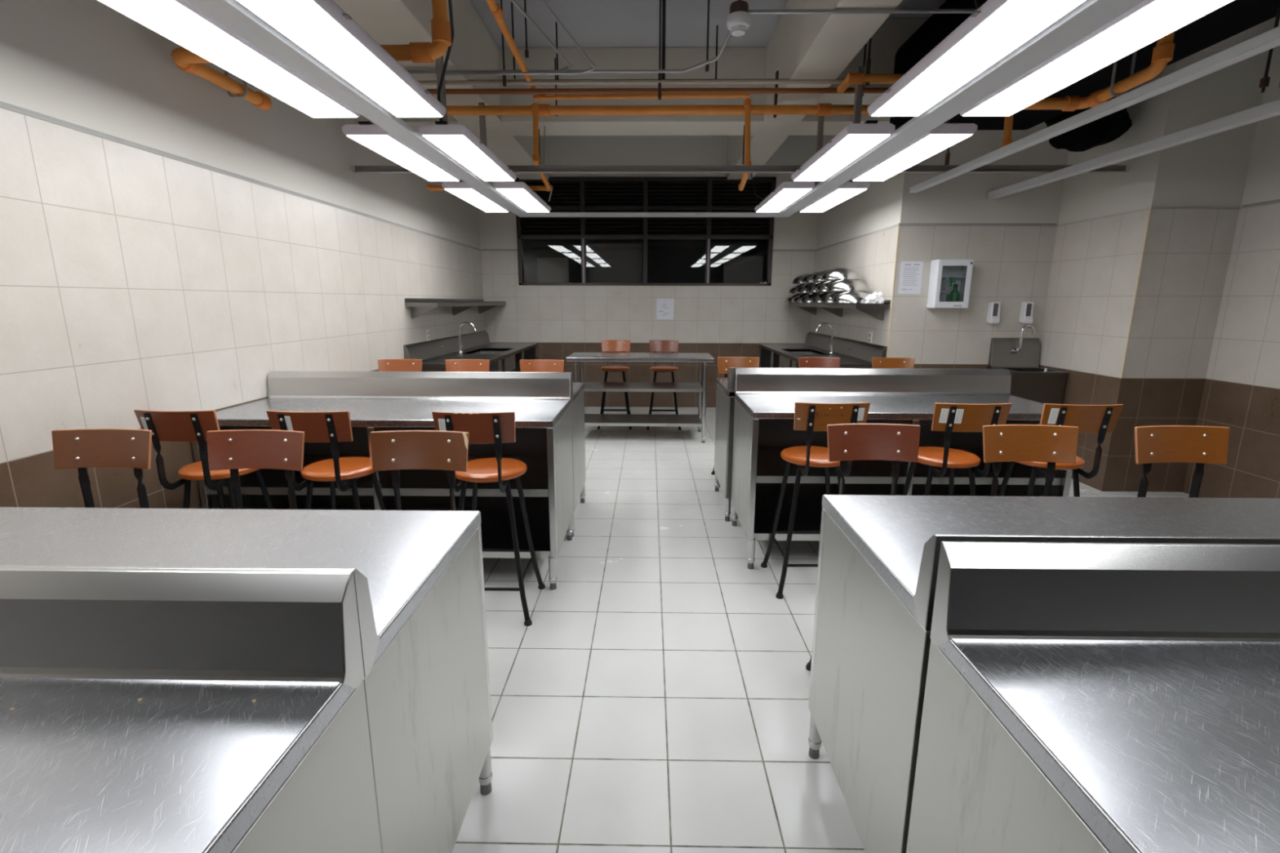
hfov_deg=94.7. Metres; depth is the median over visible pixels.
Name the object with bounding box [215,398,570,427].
countertop
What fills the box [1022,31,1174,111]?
pipe
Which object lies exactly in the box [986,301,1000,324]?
soap dispenser
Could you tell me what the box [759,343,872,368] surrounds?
countertop
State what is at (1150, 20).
led panel light
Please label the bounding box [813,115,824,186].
channel
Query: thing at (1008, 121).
pipe
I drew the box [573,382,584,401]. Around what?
countertop
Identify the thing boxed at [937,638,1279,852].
countertop
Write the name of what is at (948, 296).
carton
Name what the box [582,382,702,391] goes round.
shelf
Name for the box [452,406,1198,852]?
floor
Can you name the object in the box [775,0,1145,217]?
support rail
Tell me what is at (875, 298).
plastic bag
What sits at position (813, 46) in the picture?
beam
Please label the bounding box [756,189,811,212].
diffuser
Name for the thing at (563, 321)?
wall
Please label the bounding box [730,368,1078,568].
work table
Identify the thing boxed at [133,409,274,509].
bar stool
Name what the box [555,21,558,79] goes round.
rod
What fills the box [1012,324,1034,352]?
faucet
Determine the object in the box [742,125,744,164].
rod
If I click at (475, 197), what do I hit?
diffuser
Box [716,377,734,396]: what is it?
countertop
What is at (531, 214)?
support rail
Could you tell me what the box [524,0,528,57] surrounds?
rod
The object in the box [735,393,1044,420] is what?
countertop
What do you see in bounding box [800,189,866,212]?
diffuser
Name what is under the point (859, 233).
wall
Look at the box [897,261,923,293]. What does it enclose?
paper notice
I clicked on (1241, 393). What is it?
wall
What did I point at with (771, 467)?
shelf
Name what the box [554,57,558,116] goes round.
rod
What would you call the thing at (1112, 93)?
clamp
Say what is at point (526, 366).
bar stool
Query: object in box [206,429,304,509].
bar stool
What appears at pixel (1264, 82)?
rod
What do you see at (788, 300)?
mixing bowl
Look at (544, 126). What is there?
cable
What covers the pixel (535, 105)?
pipe
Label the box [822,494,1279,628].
countertop
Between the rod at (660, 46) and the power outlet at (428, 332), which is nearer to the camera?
the rod at (660, 46)
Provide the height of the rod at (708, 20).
0.598 m
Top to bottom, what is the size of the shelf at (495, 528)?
0.038 m
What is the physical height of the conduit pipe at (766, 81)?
0.028 m
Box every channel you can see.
[435,55,447,122]
[478,102,488,182]
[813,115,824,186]
[852,66,864,123]
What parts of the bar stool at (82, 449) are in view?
backrest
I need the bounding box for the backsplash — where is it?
[987,337,1040,368]
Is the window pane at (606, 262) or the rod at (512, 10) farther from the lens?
the window pane at (606, 262)
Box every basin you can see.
[462,348,515,372]
[778,348,829,368]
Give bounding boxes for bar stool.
[51,428,151,508]
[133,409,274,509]
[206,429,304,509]
[266,410,386,510]
[370,430,469,511]
[377,359,422,371]
[431,411,545,626]
[444,359,489,372]
[520,360,564,372]
[596,339,631,429]
[646,340,681,430]
[711,356,759,487]
[760,402,870,599]
[798,357,839,368]
[805,423,920,671]
[871,357,914,368]
[902,402,1012,496]
[982,424,1079,496]
[997,403,1123,496]
[1134,425,1229,497]
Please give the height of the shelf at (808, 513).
0.038 m
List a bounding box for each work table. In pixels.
[565,352,714,443]
[714,367,999,521]
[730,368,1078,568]
[808,494,1279,852]
[906,541,1279,852]
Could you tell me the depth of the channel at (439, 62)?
3.69 m
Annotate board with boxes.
[537,257,568,282]
[723,256,763,283]
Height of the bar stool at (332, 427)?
0.973 m
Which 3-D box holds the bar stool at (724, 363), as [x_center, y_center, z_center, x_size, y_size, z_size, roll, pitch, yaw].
[0.793,-0.046,4.693,0.396,0.973,0.432,0,12,1]
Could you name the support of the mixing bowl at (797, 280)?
on the mixing bowl at (802, 289)
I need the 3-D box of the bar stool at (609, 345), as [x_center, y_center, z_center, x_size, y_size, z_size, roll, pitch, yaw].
[-0.283,-0.487,6.759,0.396,0.973,0.432,0,12,1]
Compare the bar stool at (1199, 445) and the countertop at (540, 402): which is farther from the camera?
the countertop at (540, 402)
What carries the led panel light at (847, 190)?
attached to the support rail at (1090, 15)
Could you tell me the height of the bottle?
0.190 m
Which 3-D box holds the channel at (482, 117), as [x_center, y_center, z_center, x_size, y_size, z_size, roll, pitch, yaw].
[-1.235,-2.220,4.661,0.040,0.610,0.040,0,12,1]
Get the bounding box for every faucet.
[457,321,476,352]
[815,322,833,353]
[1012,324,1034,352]
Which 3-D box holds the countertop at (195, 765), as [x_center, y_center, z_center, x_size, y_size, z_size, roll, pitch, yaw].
[-1.312,0.778,0.687,1.742,1.013,0.668,0,12,1]
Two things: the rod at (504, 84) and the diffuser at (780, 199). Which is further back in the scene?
the diffuser at (780, 199)
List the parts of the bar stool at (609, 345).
leg, leg, seat, backrest, leg, leg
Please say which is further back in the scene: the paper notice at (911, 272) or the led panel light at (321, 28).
the paper notice at (911, 272)
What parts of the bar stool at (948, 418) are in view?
leg, leg, seat, leg, backrest, leg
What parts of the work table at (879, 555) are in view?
leg, post, panel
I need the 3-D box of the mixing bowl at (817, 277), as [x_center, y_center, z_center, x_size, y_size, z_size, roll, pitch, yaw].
[2.016,-1.602,6.273,0.390,0.111,0.390,8,14,33]
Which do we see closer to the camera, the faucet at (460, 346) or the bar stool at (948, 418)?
the bar stool at (948, 418)
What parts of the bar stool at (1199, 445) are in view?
backrest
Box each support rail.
[184,0,530,217]
[352,164,1128,173]
[528,212,777,217]
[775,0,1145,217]
[909,26,1279,192]
[987,98,1279,199]
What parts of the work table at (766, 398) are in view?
leg, panel, leg, post, panel, post, panel, post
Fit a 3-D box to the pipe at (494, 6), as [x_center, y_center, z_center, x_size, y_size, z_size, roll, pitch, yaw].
[-0.773,-2.113,2.657,0.063,0.127,3.051,0,12,1]
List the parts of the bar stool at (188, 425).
backrest, leg, seat, leg, leg, leg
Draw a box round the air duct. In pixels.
[889,0,1279,130]
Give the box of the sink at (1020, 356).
[987,324,1068,404]
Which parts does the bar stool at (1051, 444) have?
backrest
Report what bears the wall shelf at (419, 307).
attached to the wall at (170, 241)
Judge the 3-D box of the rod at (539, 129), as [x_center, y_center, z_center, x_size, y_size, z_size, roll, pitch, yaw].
[-0.905,-2.515,5.309,0.011,0.299,0.011,5,13,23]
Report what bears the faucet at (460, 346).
on the countertop at (503, 357)
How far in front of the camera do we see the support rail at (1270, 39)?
2.63 m
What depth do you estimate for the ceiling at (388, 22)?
4.07 m
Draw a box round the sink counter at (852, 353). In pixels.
[758,322,887,368]
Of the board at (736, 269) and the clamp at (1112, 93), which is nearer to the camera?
the clamp at (1112, 93)
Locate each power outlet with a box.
[426,328,430,341]
[867,331,872,343]
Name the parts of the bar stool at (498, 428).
leg, backrest, leg, seat, leg, leg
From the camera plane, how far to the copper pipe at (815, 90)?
4.09 m
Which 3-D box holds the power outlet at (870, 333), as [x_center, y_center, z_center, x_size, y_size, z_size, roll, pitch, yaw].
[2.216,-0.854,5.682,0.010,0.120,0.090,0,12,1]
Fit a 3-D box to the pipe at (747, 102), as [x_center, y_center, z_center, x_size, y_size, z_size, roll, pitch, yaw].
[0.820,-2.205,4.669,0.073,0.555,0.569,1,12,4]
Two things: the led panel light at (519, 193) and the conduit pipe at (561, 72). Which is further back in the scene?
the led panel light at (519, 193)
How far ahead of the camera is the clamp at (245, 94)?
2.99 m
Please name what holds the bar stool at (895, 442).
on the floor
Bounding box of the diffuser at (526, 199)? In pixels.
[496,189,549,212]
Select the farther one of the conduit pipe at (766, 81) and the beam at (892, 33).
the beam at (892, 33)
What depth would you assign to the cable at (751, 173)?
6.12 m
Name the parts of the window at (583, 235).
louver panel, louver panel, louver panel, louver panel, louver panel, louver panel, louver panel, louver panel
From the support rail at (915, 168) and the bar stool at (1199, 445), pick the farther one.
the support rail at (915, 168)
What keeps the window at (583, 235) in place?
in the wall at (563, 321)
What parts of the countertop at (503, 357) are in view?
panel, post, post, panel, post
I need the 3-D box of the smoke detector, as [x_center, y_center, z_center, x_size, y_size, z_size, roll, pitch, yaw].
[0.522,-2.420,3.056,0.128,0.700,0.128,0,12,1]
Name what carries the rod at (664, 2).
hanging from the ceiling at (590, 23)
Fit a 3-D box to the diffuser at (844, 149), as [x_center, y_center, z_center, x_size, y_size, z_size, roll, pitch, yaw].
[1.226,-1.671,3.720,0.216,0.005,1.216,0,12,1]
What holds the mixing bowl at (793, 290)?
on the mixing bowl at (788, 300)
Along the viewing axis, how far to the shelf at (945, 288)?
5.12 m
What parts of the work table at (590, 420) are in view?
leg, leg, leg, leg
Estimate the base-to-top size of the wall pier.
3.500 m
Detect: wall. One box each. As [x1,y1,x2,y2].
[0,0,484,508]
[477,135,817,407]
[809,129,921,357]
[897,122,1068,368]
[1182,17,1279,497]
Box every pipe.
[170,0,451,111]
[406,31,731,73]
[407,0,595,75]
[417,79,893,84]
[426,87,889,94]
[426,102,552,191]
[446,103,870,116]
[467,78,844,80]
[485,0,536,88]
[533,93,750,101]
[738,97,751,191]
[748,8,976,14]
[836,72,904,93]
[1001,114,1013,146]
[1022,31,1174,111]
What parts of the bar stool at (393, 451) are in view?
backrest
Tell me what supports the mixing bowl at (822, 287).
on the mixing bowl at (817, 298)
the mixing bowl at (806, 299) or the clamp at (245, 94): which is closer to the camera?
the clamp at (245, 94)
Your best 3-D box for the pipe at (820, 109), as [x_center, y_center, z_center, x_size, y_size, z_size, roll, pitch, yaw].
[-0.119,-2.388,4.454,3.980,0.084,0.084,0,12,1]
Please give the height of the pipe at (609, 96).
0.050 m
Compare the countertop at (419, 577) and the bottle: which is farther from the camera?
the bottle
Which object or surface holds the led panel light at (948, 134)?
attached to the support rail at (1090, 15)
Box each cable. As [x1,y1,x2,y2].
[436,0,453,120]
[543,126,551,201]
[751,173,764,199]
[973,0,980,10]
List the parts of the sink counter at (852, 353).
post, panel, post, post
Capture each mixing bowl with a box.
[784,293,800,302]
[787,284,804,293]
[791,273,809,284]
[791,293,810,302]
[795,283,813,293]
[800,293,819,302]
[801,271,819,283]
[805,281,825,293]
[809,292,831,302]
[810,270,829,281]
[814,280,835,292]
[820,291,845,302]
[821,267,862,280]
[825,279,868,291]
[831,290,869,303]
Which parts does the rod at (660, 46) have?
rod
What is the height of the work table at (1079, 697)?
1.013 m
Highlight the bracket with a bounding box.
[773,71,778,118]
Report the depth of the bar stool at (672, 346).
6.83 m
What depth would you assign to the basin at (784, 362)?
6.93 m
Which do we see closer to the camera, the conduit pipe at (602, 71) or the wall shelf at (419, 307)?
the conduit pipe at (602, 71)
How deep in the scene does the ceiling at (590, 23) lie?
4.51 m
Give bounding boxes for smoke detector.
[726,0,751,36]
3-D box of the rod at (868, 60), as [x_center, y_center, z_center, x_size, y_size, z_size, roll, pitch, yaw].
[1.482,-2.566,3.776,0.022,0.708,0.024,0,12,1]
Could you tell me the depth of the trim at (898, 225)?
5.16 m
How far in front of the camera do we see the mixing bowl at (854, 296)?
5.39 m
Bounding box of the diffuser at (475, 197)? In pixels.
[444,189,507,212]
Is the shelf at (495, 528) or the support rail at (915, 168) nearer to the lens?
the shelf at (495, 528)
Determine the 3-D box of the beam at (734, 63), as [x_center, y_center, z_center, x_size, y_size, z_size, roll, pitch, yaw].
[1.036,-2.938,5.203,6.280,0.580,0.430,0,12,1]
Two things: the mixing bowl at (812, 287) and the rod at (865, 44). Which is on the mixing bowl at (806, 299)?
the mixing bowl at (812, 287)
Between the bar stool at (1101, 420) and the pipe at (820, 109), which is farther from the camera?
the pipe at (820, 109)
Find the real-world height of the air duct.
0.570 m
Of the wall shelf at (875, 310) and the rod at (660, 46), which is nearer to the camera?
the rod at (660, 46)
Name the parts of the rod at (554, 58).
rod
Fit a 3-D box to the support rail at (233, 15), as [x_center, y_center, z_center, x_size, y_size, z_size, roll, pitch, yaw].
[-1.282,-1.286,1.803,0.122,0.032,9.020,0,12,1]
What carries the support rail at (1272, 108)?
attached to the wall at (1010, 239)
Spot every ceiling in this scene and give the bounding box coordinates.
[332,0,549,179]
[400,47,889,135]
[469,0,946,48]
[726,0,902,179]
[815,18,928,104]
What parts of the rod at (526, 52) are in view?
rod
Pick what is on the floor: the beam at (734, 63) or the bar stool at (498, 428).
the bar stool at (498, 428)
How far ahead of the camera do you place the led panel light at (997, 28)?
2.08 m
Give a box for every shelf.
[209,454,548,497]
[287,506,550,558]
[404,297,506,318]
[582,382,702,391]
[584,413,702,426]
[753,496,822,540]
[755,447,1062,484]
[788,300,890,320]
[939,276,965,302]
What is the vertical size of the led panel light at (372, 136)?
0.067 m
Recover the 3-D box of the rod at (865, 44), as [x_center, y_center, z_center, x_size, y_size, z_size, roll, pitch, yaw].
[1.641,-2.733,4.301,0.022,0.598,0.024,0,12,1]
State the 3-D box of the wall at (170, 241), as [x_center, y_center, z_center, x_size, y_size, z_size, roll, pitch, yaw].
[-2.265,-0.441,0.429,0.152,3.500,15.250,0,12,1]
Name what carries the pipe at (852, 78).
hanging from the rod at (868, 60)
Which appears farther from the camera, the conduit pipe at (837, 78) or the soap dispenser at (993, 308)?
the soap dispenser at (993, 308)
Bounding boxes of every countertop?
[0,506,493,852]
[0,567,382,852]
[191,371,573,590]
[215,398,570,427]
[272,370,586,537]
[403,321,537,372]
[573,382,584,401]
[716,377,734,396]
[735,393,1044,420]
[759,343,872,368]
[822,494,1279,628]
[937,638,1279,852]
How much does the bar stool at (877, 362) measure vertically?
0.973 m
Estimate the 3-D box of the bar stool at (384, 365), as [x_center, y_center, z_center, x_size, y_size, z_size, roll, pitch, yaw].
[-1.839,0.001,4.439,0.396,0.973,0.432,0,12,0]
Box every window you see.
[515,177,776,285]
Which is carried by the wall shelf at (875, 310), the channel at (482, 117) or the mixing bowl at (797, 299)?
the mixing bowl at (797, 299)
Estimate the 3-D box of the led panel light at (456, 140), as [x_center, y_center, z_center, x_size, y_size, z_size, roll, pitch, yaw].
[-1.046,-1.713,3.740,0.288,0.067,1.255,0,12,1]
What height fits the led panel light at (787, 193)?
0.067 m
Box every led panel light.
[97,0,360,117]
[236,0,446,117]
[342,121,461,181]
[417,120,516,181]
[441,180,509,212]
[493,181,551,212]
[754,181,814,212]
[791,120,895,181]
[799,179,870,212]
[851,120,977,181]
[867,0,1085,116]
[960,0,1233,115]
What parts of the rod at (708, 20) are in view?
rod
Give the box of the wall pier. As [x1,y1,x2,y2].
[1038,17,1275,492]
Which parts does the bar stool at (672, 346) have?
leg, backrest, seat, leg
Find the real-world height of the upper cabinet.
0.400 m
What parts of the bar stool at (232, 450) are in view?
backrest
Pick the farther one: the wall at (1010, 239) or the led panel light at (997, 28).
the wall at (1010, 239)
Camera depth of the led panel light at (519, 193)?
4.97 m
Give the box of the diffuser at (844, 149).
[794,134,889,181]
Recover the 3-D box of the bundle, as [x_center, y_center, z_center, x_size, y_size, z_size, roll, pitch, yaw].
[3.255,-2.209,4.303,0.565,0.338,0.493,0,12,1]
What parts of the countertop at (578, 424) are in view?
leg, panel, leg, post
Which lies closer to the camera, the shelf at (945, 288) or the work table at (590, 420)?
the shelf at (945, 288)
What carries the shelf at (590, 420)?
attached to the work table at (590, 420)
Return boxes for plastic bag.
[864,291,884,303]
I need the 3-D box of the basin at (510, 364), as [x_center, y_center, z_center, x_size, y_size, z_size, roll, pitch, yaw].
[-1.696,-0.728,6.642,0.408,0.242,0.808,0,12,1]
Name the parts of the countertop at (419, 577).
panel, post, leg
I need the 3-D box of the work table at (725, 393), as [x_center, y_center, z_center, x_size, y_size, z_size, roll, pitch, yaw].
[1.386,0.067,4.074,1.662,1.013,0.668,0,12,1]
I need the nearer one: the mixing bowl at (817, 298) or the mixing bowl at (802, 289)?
the mixing bowl at (817, 298)
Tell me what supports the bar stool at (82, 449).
on the floor
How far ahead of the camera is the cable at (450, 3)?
3.03 m
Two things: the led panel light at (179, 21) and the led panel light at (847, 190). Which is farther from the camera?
the led panel light at (847, 190)
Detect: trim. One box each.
[886,225,899,357]
[1120,208,1151,377]
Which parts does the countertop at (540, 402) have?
post, panel, post, panel, post, leg, panel, leg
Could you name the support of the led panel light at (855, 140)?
attached to the support rail at (1090, 15)
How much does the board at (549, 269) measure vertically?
0.480 m
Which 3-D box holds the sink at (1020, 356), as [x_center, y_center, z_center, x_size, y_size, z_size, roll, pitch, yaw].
[3.323,-0.259,5.119,0.428,1.226,0.428,0,12,1]
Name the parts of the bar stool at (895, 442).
backrest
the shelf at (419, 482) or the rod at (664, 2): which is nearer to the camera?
the shelf at (419, 482)
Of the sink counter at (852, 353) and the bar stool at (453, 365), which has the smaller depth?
the bar stool at (453, 365)
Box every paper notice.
[656,298,674,319]
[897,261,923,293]
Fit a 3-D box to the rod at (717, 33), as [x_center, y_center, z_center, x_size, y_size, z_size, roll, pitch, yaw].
[0.532,-2.591,4.093,0.011,0.340,0.011,5,13,23]
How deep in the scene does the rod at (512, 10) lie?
3.96 m
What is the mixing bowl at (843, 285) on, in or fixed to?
on the mixing bowl at (828, 298)
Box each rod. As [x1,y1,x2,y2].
[500,0,506,86]
[511,1,515,79]
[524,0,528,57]
[538,128,540,164]
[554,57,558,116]
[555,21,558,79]
[657,0,661,100]
[661,0,666,79]
[705,0,709,71]
[715,25,718,79]
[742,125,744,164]
[862,44,866,96]
[864,37,871,86]
[944,117,952,165]
[1258,7,1279,93]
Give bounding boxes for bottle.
[949,284,959,302]
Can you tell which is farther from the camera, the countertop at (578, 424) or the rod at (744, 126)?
the rod at (744, 126)
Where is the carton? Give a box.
[945,294,950,302]
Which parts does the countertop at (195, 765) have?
panel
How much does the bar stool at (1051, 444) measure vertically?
0.973 m
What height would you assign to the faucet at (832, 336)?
0.329 m
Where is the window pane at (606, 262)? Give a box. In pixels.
[586,243,642,283]
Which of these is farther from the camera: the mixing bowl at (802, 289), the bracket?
the mixing bowl at (802, 289)
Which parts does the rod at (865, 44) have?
rod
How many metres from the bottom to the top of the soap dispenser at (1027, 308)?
0.188 m
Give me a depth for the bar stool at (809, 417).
2.78 m
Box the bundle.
[1044,96,1132,151]
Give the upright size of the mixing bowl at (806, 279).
0.111 m
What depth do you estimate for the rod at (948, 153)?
4.06 m
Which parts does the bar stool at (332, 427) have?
leg, backrest, leg, seat, leg, leg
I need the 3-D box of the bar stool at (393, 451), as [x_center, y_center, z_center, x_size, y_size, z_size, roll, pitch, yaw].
[-0.759,0.532,1.943,0.396,0.976,0.432,0,12,1]
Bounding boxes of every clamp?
[223,69,247,97]
[1109,50,1137,97]
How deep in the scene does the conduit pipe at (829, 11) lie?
3.09 m
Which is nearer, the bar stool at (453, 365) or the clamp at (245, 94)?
the clamp at (245, 94)
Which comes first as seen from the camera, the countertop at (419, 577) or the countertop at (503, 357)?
the countertop at (419, 577)
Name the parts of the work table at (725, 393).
post, leg, panel, leg, panel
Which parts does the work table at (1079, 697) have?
panel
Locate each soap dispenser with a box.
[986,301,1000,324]
[1018,302,1034,324]
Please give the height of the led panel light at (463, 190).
0.067 m
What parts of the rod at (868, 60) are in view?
rod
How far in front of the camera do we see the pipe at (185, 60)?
2.56 m
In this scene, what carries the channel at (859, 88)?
attached to the pipe at (852, 78)
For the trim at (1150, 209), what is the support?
attached to the wall pier
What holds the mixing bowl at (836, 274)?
on the mixing bowl at (822, 287)
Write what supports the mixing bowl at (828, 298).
on the wall shelf at (875, 310)
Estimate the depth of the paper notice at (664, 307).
7.79 m
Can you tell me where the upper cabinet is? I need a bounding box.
[926,259,973,307]
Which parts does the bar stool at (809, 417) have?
leg, leg, seat, leg, backrest, leg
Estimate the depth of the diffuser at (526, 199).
5.17 m
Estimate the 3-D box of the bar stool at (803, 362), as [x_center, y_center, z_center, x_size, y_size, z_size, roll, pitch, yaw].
[1.443,-0.042,4.683,0.396,0.973,0.432,0,12,1]
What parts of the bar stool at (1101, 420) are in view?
leg, leg, seat, leg, backrest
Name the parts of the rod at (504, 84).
rod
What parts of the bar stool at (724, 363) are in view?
backrest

